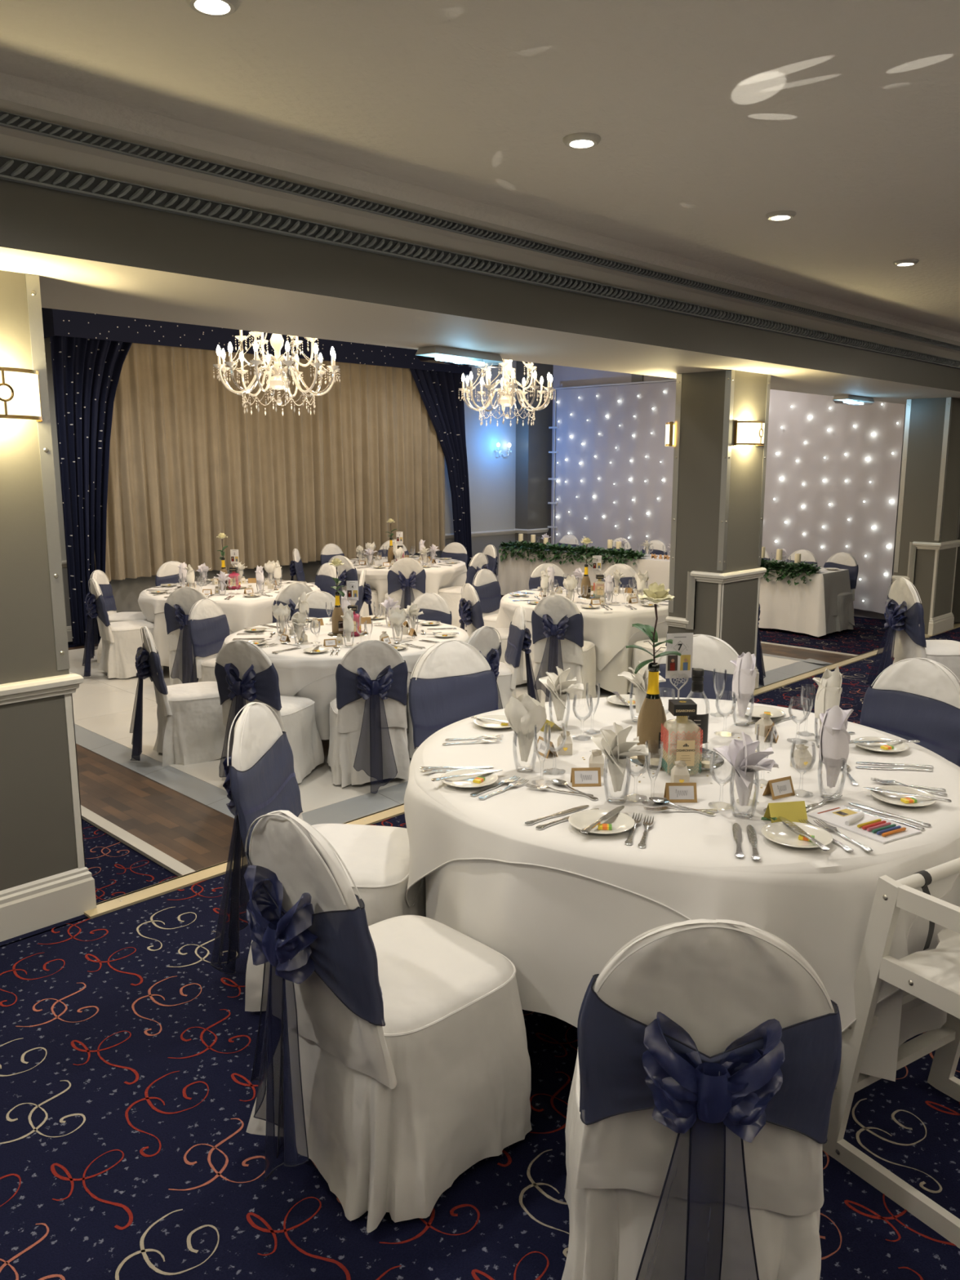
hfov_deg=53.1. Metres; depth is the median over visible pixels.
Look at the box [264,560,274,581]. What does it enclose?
napkin
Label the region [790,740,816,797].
wine glass
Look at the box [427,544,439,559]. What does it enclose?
napkin
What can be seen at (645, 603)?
plate
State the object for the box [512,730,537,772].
water tumbler
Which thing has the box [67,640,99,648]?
floor
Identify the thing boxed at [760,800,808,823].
card
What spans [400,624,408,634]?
box
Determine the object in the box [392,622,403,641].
water tumbler
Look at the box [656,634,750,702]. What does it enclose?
banquet chair
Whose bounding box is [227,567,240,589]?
bottle
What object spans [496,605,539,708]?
banquet chair
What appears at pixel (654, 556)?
wooden letters
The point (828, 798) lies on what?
fork
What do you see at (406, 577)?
banquet chair
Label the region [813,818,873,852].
fork
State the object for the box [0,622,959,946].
trim
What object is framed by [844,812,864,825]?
chalk
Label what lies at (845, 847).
fork
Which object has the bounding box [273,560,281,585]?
napkin
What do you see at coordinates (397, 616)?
napkin
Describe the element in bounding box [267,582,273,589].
box
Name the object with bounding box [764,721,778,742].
place card
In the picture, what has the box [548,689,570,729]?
water tumbler
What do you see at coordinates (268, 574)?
champagne flute
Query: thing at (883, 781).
fork
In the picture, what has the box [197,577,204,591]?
wine glass
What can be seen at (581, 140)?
recessed light
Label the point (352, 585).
number sign
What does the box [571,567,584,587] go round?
napkin
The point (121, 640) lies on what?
banquet chair
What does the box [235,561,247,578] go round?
napkin
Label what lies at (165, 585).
plate
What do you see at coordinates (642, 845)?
fork
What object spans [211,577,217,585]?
box
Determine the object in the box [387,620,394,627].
box
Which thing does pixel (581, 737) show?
wine glass
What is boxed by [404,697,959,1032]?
tablecloth
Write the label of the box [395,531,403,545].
number sign
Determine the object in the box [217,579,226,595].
water tumbler
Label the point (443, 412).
drape
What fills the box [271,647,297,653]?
table knife
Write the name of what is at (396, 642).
spoon
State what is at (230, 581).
print
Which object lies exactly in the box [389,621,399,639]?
wine glass
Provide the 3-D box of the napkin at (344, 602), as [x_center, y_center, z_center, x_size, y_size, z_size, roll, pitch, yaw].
[-1.044,-0.276,7.499,0.087,0.238,0.088,4,11,19]
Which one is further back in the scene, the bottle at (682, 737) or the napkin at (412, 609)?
the napkin at (412, 609)
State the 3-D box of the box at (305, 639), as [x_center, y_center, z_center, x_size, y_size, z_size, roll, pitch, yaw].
[-1.245,-0.026,6.759,0.045,0.072,0.046,6,12,29]
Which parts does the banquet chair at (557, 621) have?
sash, backrest, seat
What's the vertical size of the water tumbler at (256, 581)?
0.142 m
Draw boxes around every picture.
[817,807,839,813]
[831,808,857,816]
[835,811,848,815]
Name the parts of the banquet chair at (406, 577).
seat, backrest, sash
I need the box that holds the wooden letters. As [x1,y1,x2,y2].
[651,553,670,559]
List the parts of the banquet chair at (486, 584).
sash, seat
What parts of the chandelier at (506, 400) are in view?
candle bulb, arm, arm, arm, arm, arm, arm, arm, stem, arm, candle bulb, arm, arm, arm, arm, arm, candle bulb, candle bulb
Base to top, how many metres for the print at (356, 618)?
0.131 m
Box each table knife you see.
[232,638,258,639]
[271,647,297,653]
[274,648,299,653]
[420,765,493,769]
[422,769,491,773]
[431,628,457,629]
[431,769,502,781]
[471,715,508,723]
[524,804,589,825]
[535,808,598,829]
[580,805,624,833]
[613,691,629,706]
[732,822,744,857]
[746,714,786,724]
[746,824,760,860]
[773,715,796,724]
[778,816,830,850]
[843,805,924,830]
[848,802,930,826]
[853,739,919,742]
[854,766,933,771]
[855,761,933,768]
[862,786,951,802]
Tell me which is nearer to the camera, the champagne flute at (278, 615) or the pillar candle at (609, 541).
the champagne flute at (278, 615)
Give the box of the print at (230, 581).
[227,574,240,588]
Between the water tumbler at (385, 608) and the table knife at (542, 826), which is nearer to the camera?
the table knife at (542, 826)
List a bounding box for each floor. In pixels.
[0,626,959,1279]
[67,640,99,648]
[68,595,886,871]
[81,818,178,903]
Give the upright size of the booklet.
0.004 m
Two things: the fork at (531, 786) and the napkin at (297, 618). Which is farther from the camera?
the napkin at (297, 618)
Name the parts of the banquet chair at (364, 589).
sash, backrest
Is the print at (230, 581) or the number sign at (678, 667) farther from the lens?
the print at (230, 581)
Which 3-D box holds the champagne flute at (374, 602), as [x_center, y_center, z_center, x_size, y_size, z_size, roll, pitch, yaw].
[-0.806,-0.213,7.505,0.060,0.171,0.060,10,14,44]
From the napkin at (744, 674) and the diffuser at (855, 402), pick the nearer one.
the napkin at (744, 674)
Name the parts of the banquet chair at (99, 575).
backrest, sash, seat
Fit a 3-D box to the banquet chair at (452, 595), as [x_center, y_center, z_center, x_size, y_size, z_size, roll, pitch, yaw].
[-0.184,-0.611,11.742,0.744,0.932,0.526,6,12,32]
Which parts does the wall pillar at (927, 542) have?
dado rail, baseboard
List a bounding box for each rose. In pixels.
[216,533,227,559]
[328,558,344,596]
[386,518,396,537]
[577,537,595,567]
[626,582,681,674]
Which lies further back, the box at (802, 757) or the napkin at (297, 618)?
the napkin at (297, 618)
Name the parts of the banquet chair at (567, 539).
sash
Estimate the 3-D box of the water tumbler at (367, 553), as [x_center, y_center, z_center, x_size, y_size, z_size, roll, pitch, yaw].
[-1.351,-0.991,11.854,0.074,0.142,0.075,10,14,44]
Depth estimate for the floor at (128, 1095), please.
2.38 m
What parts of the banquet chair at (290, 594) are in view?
sash, backrest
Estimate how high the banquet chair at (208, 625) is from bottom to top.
0.932 m
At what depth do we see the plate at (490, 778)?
2.80 m
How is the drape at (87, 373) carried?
hanging from the curtains at (158, 459)
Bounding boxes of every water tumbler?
[200,571,208,585]
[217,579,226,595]
[256,581,264,592]
[274,576,281,588]
[275,619,287,636]
[293,623,304,644]
[303,612,309,627]
[342,630,354,646]
[367,553,373,565]
[385,608,387,626]
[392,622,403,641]
[408,615,417,632]
[422,553,427,564]
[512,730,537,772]
[540,586,548,598]
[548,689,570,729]
[565,588,574,601]
[603,751,631,804]
[604,591,613,604]
[629,682,638,722]
[636,588,644,601]
[728,763,759,818]
[732,693,754,726]
[813,717,819,748]
[817,748,846,799]
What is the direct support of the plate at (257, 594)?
on the tablecloth at (240, 615)
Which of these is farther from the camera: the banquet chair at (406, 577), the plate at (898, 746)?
the banquet chair at (406, 577)
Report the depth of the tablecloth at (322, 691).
6.32 m
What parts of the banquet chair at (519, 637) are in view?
seat, sash, backrest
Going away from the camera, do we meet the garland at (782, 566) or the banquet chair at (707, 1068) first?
the banquet chair at (707, 1068)
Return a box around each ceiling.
[0,0,959,333]
[0,72,959,404]
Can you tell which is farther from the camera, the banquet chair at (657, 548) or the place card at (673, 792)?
the banquet chair at (657, 548)
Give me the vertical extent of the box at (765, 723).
0.072 m
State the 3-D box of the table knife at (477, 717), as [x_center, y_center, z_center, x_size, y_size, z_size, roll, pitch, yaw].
[0.069,0.285,3.398,0.224,0.005,0.021,5,12,28]
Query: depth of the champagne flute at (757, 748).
2.62 m
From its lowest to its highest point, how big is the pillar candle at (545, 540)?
0.100 m
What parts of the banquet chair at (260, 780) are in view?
backrest, sash, seat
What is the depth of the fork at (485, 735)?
3.23 m
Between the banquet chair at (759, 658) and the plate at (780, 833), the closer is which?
the plate at (780, 833)
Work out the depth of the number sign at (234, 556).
9.67 m
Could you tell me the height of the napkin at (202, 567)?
0.199 m
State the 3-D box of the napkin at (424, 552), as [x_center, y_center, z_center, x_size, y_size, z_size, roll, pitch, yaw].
[-0.689,-1.061,11.927,0.115,0.194,0.153,9,14,41]
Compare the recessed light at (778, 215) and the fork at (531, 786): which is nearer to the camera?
the fork at (531, 786)
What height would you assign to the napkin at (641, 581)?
0.247 m
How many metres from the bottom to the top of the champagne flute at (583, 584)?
0.171 m
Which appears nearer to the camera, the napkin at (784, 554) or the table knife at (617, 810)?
the table knife at (617, 810)
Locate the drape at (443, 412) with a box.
[409,368,471,569]
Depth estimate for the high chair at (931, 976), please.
2.21 m
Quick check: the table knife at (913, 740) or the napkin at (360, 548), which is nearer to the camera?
the table knife at (913, 740)
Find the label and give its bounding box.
[659,723,702,773]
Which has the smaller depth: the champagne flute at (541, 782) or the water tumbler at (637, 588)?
the champagne flute at (541, 782)
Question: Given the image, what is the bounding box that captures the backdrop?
[547,378,906,613]
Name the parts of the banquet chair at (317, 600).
backrest, sash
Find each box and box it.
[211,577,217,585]
[214,586,218,594]
[240,576,245,583]
[264,577,271,585]
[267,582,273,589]
[288,624,296,635]
[298,631,307,641]
[311,617,319,627]
[336,634,342,644]
[379,631,388,640]
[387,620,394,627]
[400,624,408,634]
[555,586,562,593]
[557,730,572,755]
[588,749,604,775]
[600,595,604,604]
[613,585,620,593]
[626,593,633,601]
[670,760,689,782]
[755,713,773,737]
[790,744,812,768]
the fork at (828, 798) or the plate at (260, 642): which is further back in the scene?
the plate at (260, 642)
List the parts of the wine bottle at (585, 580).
bottle glass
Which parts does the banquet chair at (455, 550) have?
sash, backrest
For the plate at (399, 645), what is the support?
on the table overlay at (294, 674)
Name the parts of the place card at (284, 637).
name panel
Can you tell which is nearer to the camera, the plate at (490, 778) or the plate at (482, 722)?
the plate at (490, 778)
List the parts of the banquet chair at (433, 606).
sash, backrest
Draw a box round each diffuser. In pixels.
[415,355,502,368]
[832,400,859,405]
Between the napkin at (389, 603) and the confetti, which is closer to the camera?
the confetti
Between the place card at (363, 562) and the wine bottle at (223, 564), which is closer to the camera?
the wine bottle at (223, 564)
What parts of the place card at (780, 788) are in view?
name panel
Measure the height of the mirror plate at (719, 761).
0.004 m
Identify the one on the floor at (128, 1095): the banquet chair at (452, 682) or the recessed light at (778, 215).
the banquet chair at (452, 682)
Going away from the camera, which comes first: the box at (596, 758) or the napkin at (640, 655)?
the box at (596, 758)
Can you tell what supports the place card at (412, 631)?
on the table overlay at (294, 674)
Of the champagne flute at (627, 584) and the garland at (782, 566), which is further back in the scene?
the garland at (782, 566)
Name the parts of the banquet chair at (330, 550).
backrest, sash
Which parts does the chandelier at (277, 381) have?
candle bulb, candle bulb, candle bulb, candle bulb, arm, arm, candle bulb, arm, arm, arm, arm, arm, arm, stem, arm, arm, candle bulb, arm, arm, arm, arm, arm, arm, candle bulb, candle bulb, candle bulb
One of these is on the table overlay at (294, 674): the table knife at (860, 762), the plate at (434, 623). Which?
the plate at (434, 623)
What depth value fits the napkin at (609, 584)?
8.52 m
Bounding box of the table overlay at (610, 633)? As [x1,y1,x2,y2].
[495,586,668,670]
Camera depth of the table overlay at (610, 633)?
8.26 m
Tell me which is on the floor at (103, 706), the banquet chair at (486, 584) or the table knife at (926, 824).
the banquet chair at (486, 584)
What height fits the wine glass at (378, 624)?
0.147 m
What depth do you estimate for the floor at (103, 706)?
6.24 m
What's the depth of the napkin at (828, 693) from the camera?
3.09 m
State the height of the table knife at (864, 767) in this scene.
0.005 m
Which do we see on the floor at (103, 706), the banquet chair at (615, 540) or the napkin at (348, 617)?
the banquet chair at (615, 540)
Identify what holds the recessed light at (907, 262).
in the ceiling at (711, 118)
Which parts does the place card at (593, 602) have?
name panel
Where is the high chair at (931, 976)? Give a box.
[822,857,959,1248]
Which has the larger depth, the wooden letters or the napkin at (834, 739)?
the wooden letters
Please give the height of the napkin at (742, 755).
0.199 m
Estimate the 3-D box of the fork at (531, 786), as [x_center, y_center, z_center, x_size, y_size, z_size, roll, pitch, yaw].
[0.224,0.424,2.713,0.198,0.010,0.025,4,11,22]
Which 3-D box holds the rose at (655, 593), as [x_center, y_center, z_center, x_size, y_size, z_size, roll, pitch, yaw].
[0.531,0.007,2.962,0.151,0.371,0.111,7,13,35]
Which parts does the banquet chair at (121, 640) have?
backrest, sash, seat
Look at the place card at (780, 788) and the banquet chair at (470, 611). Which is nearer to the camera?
the place card at (780, 788)
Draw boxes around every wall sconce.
[0,366,42,422]
[664,422,675,446]
[733,420,764,445]
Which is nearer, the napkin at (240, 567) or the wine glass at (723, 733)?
the wine glass at (723, 733)
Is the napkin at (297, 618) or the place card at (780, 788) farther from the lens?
the napkin at (297, 618)
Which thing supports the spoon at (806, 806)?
on the tablecloth at (824, 917)
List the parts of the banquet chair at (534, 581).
sash, backrest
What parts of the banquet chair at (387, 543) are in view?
sash, backrest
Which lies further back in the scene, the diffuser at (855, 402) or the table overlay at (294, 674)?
the diffuser at (855, 402)
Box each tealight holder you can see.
[648,748,662,768]
[698,753,715,771]
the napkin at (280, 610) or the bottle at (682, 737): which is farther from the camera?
the napkin at (280, 610)
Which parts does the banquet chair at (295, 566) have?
backrest, sash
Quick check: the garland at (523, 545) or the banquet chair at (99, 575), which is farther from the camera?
the garland at (523, 545)
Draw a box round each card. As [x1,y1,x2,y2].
[202,589,212,595]
[244,588,253,594]
[248,577,256,582]
[280,633,290,641]
[312,618,324,625]
[323,638,337,647]
[359,560,366,564]
[360,617,371,623]
[381,635,391,644]
[382,562,390,566]
[400,621,408,627]
[408,627,417,635]
[537,736,557,758]
[540,719,562,732]
[570,767,600,786]
[590,598,600,604]
[624,586,633,593]
[628,596,637,603]
[663,782,697,802]
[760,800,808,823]
[762,776,795,799]
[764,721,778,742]
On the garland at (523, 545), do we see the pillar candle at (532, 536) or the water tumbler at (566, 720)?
the pillar candle at (532, 536)
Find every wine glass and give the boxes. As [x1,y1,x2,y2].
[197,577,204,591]
[226,577,234,594]
[287,617,297,638]
[298,609,307,630]
[310,622,319,644]
[355,622,365,644]
[373,606,382,626]
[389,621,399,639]
[542,722,566,775]
[550,579,557,595]
[551,582,559,594]
[572,693,593,741]
[576,586,584,603]
[612,586,619,603]
[623,750,648,801]
[628,579,635,595]
[658,688,675,715]
[707,751,731,810]
[714,690,736,737]
[786,696,810,743]
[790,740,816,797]
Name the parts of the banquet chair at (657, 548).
sash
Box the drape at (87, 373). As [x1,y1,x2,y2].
[49,335,132,644]
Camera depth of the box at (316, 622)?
7.33 m
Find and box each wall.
[44,337,553,641]
[551,364,906,619]
[951,524,959,624]
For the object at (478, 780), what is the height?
0.008 m
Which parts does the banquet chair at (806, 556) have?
sash, backrest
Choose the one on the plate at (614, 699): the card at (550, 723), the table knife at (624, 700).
the table knife at (624, 700)
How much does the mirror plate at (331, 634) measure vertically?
0.004 m
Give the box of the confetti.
[582,737,779,787]
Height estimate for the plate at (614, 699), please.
0.018 m
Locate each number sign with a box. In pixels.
[230,549,239,567]
[346,580,358,604]
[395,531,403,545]
[592,555,601,574]
[665,632,693,698]
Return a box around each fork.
[404,643,425,648]
[442,738,502,745]
[444,734,503,741]
[470,776,520,796]
[478,779,528,799]
[525,783,593,796]
[624,813,642,844]
[638,815,653,848]
[644,806,718,812]
[798,818,853,852]
[805,794,842,811]
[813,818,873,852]
[871,777,946,791]
[874,777,947,795]
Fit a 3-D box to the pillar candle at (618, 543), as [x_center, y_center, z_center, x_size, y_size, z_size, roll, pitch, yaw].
[1.922,-1.318,13.322,0.070,0.106,0.071,10,14,44]
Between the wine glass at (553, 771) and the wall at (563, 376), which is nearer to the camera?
the wine glass at (553, 771)
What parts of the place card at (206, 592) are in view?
name panel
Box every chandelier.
[213,329,340,416]
[458,359,555,426]
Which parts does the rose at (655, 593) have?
stem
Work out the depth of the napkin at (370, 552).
11.83 m
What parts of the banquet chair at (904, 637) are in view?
sash, backrest, seat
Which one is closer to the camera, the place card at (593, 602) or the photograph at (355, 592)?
the photograph at (355, 592)
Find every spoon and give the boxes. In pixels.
[280,641,299,646]
[393,640,413,644]
[551,778,598,800]
[648,796,715,816]
[763,803,822,812]
[840,764,858,785]
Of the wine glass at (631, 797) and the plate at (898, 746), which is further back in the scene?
the plate at (898, 746)
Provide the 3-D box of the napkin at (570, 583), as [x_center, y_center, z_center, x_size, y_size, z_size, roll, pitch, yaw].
[0.809,-0.469,8.620,0.128,0.216,0.127,-8,13,-37]
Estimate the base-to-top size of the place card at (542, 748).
0.050 m
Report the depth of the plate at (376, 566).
11.58 m
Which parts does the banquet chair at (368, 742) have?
seat, backrest, sash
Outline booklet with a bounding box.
[808,804,921,843]
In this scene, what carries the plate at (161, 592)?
on the tablecloth at (240, 615)
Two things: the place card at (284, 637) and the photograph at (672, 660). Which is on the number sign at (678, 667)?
the photograph at (672, 660)
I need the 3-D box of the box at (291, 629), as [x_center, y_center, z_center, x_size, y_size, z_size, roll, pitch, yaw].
[-1.367,-0.077,7.041,0.046,0.072,0.045,2,10,10]
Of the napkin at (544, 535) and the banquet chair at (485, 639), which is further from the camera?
the napkin at (544, 535)
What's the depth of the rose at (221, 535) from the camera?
9.60 m
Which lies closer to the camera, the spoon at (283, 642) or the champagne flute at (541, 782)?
the champagne flute at (541, 782)
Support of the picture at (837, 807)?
on the booklet
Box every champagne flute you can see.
[234,576,240,594]
[267,573,274,591]
[278,615,285,639]
[313,620,321,646]
[325,601,332,624]
[365,620,372,636]
[373,601,380,623]
[407,613,414,638]
[531,724,551,786]
[581,584,588,604]
[583,682,600,733]
[621,584,627,604]
[640,740,662,806]
[710,668,726,716]
[736,744,759,805]
[752,724,773,786]
[796,684,815,736]
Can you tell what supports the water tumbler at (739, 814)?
on the tablecloth at (824, 917)
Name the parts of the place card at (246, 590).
name panel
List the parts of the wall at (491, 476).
baseboard, dado rail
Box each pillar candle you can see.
[518,533,523,541]
[530,534,535,542]
[543,537,548,543]
[607,538,612,548]
[616,541,621,548]
[761,546,764,558]
[776,549,782,559]
[794,553,800,563]
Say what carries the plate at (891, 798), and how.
on the tablecloth at (824, 917)
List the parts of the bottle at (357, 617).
bottle glass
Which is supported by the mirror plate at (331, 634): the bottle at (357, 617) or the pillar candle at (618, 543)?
the bottle at (357, 617)
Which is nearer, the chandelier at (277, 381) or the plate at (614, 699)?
the plate at (614, 699)
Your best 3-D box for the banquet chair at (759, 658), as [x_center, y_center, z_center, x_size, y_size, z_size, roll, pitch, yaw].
[2.218,-0.052,8.676,0.743,0.932,0.547,4,11,19]
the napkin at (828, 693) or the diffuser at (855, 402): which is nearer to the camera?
the napkin at (828, 693)
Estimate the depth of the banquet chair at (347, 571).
11.24 m
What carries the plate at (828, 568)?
on the tablecloth at (811, 608)
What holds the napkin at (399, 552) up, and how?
in the water tumbler
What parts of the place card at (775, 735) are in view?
name panel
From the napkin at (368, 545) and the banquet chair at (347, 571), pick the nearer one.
the banquet chair at (347, 571)
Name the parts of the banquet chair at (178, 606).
sash, seat, backrest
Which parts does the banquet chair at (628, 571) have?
sash, backrest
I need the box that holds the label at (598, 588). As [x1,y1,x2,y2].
[593,582,604,596]
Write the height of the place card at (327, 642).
0.050 m
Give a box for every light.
[184,0,239,17]
[415,346,502,368]
[496,442,511,456]
[562,132,600,149]
[765,210,795,221]
[832,395,874,405]
[893,258,918,266]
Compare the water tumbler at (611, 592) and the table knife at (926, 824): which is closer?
the table knife at (926, 824)
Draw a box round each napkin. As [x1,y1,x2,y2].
[177,562,186,585]
[185,564,195,587]
[196,562,211,582]
[213,570,231,591]
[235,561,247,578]
[254,564,263,589]
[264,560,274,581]
[271,603,290,631]
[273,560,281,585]
[291,611,307,639]
[297,591,309,623]
[340,590,351,612]
[341,606,354,641]
[355,545,364,560]
[364,546,377,563]
[365,542,375,550]
[378,595,400,620]
[388,606,406,636]
[392,539,398,556]
[392,546,404,560]
[404,602,423,628]
[417,546,430,562]
[418,539,425,554]
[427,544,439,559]
[504,692,546,761]
[538,666,583,720]
[540,533,551,545]
[540,568,550,595]
[546,566,555,590]
[563,575,577,599]
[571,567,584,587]
[591,722,648,791]
[604,574,613,600]
[609,568,625,587]
[617,537,627,547]
[617,660,666,713]
[635,569,648,582]
[636,570,647,595]
[640,539,653,554]
[712,731,778,805]
[729,652,756,717]
[779,548,787,561]
[812,665,842,727]
[818,705,853,787]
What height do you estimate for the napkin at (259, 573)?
0.238 m
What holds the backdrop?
attached to the wall at (491, 476)
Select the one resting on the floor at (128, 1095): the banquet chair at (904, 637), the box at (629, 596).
the banquet chair at (904, 637)
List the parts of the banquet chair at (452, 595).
seat, sash, backrest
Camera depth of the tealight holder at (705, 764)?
2.89 m
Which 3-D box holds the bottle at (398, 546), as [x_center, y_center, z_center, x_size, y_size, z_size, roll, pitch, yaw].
[-1.009,-1.087,12.156,0.104,0.213,0.106,0,10,0]
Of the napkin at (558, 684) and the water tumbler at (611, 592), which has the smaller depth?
the napkin at (558, 684)
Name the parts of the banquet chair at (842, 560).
sash, seat, backrest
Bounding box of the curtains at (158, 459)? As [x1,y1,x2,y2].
[41,307,471,644]
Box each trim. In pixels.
[0,110,959,351]
[0,155,959,368]
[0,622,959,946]
[80,641,858,876]
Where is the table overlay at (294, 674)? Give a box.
[221,617,469,696]
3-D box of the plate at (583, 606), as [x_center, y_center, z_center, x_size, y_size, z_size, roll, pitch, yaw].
[0.956,-0.286,8.333,0.168,0.018,0.168,10,14,44]
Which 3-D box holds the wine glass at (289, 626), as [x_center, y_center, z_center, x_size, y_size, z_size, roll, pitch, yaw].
[-1.351,-0.092,6.907,0.068,0.147,0.069,10,14,44]
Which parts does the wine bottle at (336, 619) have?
bottle glass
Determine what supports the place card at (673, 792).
on the tablecloth at (824, 917)
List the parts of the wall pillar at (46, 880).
dado rail, baseboard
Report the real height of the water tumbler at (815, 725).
0.142 m
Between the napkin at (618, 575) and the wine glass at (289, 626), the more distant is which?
the napkin at (618, 575)
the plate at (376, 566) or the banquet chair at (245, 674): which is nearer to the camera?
the banquet chair at (245, 674)
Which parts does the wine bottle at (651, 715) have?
bottle glass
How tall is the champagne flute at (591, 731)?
0.171 m
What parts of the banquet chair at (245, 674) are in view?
sash, backrest, seat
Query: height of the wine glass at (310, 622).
0.147 m
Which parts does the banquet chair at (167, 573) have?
backrest, sash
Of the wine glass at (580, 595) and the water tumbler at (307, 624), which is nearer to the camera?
the water tumbler at (307, 624)
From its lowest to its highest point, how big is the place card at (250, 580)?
0.050 m
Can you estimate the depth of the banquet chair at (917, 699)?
3.69 m
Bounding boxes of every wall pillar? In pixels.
[0,270,96,942]
[665,369,770,688]
[892,397,959,635]
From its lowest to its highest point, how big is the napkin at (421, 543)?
0.238 m
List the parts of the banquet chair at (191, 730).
sash, backrest, seat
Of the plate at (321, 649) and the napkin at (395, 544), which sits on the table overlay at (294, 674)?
the plate at (321, 649)
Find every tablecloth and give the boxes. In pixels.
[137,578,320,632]
[228,619,466,739]
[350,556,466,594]
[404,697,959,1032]
[497,546,854,636]
[502,588,667,694]
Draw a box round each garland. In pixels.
[498,540,646,568]
[760,558,821,585]
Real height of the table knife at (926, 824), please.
0.005 m
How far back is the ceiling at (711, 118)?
2.84 m
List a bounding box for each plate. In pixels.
[151,590,168,593]
[160,583,177,586]
[219,586,246,590]
[243,593,261,597]
[244,626,266,631]
[247,640,267,645]
[302,647,328,653]
[327,631,368,637]
[364,615,385,619]
[373,565,386,568]
[391,644,407,649]
[419,620,440,625]
[434,632,456,637]
[440,557,451,559]
[440,768,497,787]
[473,715,511,728]
[510,592,526,596]
[568,808,635,834]
[577,595,607,599]
[580,604,599,608]
[606,693,635,706]
[630,747,724,772]
[640,602,659,606]
[737,706,785,718]
[760,821,832,848]
[824,567,839,569]
[853,736,909,752]
[870,785,936,806]
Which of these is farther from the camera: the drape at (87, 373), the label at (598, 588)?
the drape at (87, 373)
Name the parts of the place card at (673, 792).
name panel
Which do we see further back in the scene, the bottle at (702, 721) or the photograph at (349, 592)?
the photograph at (349, 592)
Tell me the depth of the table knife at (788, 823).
2.36 m
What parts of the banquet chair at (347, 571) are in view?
backrest, sash, seat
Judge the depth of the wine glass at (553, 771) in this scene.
2.87 m
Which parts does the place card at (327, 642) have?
name panel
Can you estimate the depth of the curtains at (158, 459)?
12.03 m
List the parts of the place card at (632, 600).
name panel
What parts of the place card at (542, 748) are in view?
name panel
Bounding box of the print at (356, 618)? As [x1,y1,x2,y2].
[351,615,361,635]
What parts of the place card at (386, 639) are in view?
name panel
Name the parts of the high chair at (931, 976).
leg, seat rail, armrest, seat, leg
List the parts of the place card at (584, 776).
name panel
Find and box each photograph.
[346,590,351,596]
[352,590,357,596]
[667,655,677,671]
[680,654,690,670]
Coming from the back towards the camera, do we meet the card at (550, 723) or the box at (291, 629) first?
the box at (291, 629)
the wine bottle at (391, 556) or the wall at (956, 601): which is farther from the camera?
the wine bottle at (391, 556)
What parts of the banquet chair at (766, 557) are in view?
backrest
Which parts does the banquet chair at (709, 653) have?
backrest, sash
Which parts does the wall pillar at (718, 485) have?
dado rail, baseboard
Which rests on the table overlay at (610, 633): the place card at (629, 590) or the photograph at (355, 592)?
the place card at (629, 590)
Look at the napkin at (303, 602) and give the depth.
7.28 m
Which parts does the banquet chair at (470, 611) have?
backrest, sash, seat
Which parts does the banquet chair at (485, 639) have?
seat, backrest, sash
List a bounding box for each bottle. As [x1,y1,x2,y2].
[219,557,228,588]
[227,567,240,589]
[331,591,343,634]
[347,604,361,635]
[387,537,395,562]
[395,545,404,560]
[581,564,591,596]
[593,574,604,598]
[636,662,666,760]
[659,698,702,774]
[685,668,710,756]
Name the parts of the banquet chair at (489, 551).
backrest, sash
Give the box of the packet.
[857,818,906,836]
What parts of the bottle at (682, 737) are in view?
bottle glass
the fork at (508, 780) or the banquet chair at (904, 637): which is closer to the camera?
the fork at (508, 780)
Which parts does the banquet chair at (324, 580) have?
sash, backrest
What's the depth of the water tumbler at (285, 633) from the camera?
6.95 m
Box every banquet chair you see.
[82,577,163,678]
[88,569,146,662]
[129,626,226,766]
[155,560,186,586]
[164,586,208,684]
[188,599,229,682]
[210,702,426,1011]
[214,640,324,783]
[244,809,532,1232]
[271,582,312,622]
[289,548,315,584]
[293,591,343,617]
[315,562,338,597]
[320,543,344,565]
[327,640,409,793]
[328,555,377,617]
[355,568,373,615]
[377,539,408,556]
[384,557,426,617]
[406,592,452,625]
[406,626,502,758]
[408,640,497,749]
[438,552,488,630]
[440,542,467,568]
[458,583,527,685]
[472,568,501,628]
[482,544,502,598]
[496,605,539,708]
[528,563,566,589]
[531,594,596,702]
[558,534,579,546]
[561,919,841,1279]
[601,563,636,588]
[608,537,631,550]
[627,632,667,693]
[641,539,667,555]
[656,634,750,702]
[755,604,765,686]
[763,550,770,561]
[786,549,817,567]
[823,551,858,633]
[859,657,959,767]
[865,577,959,684]

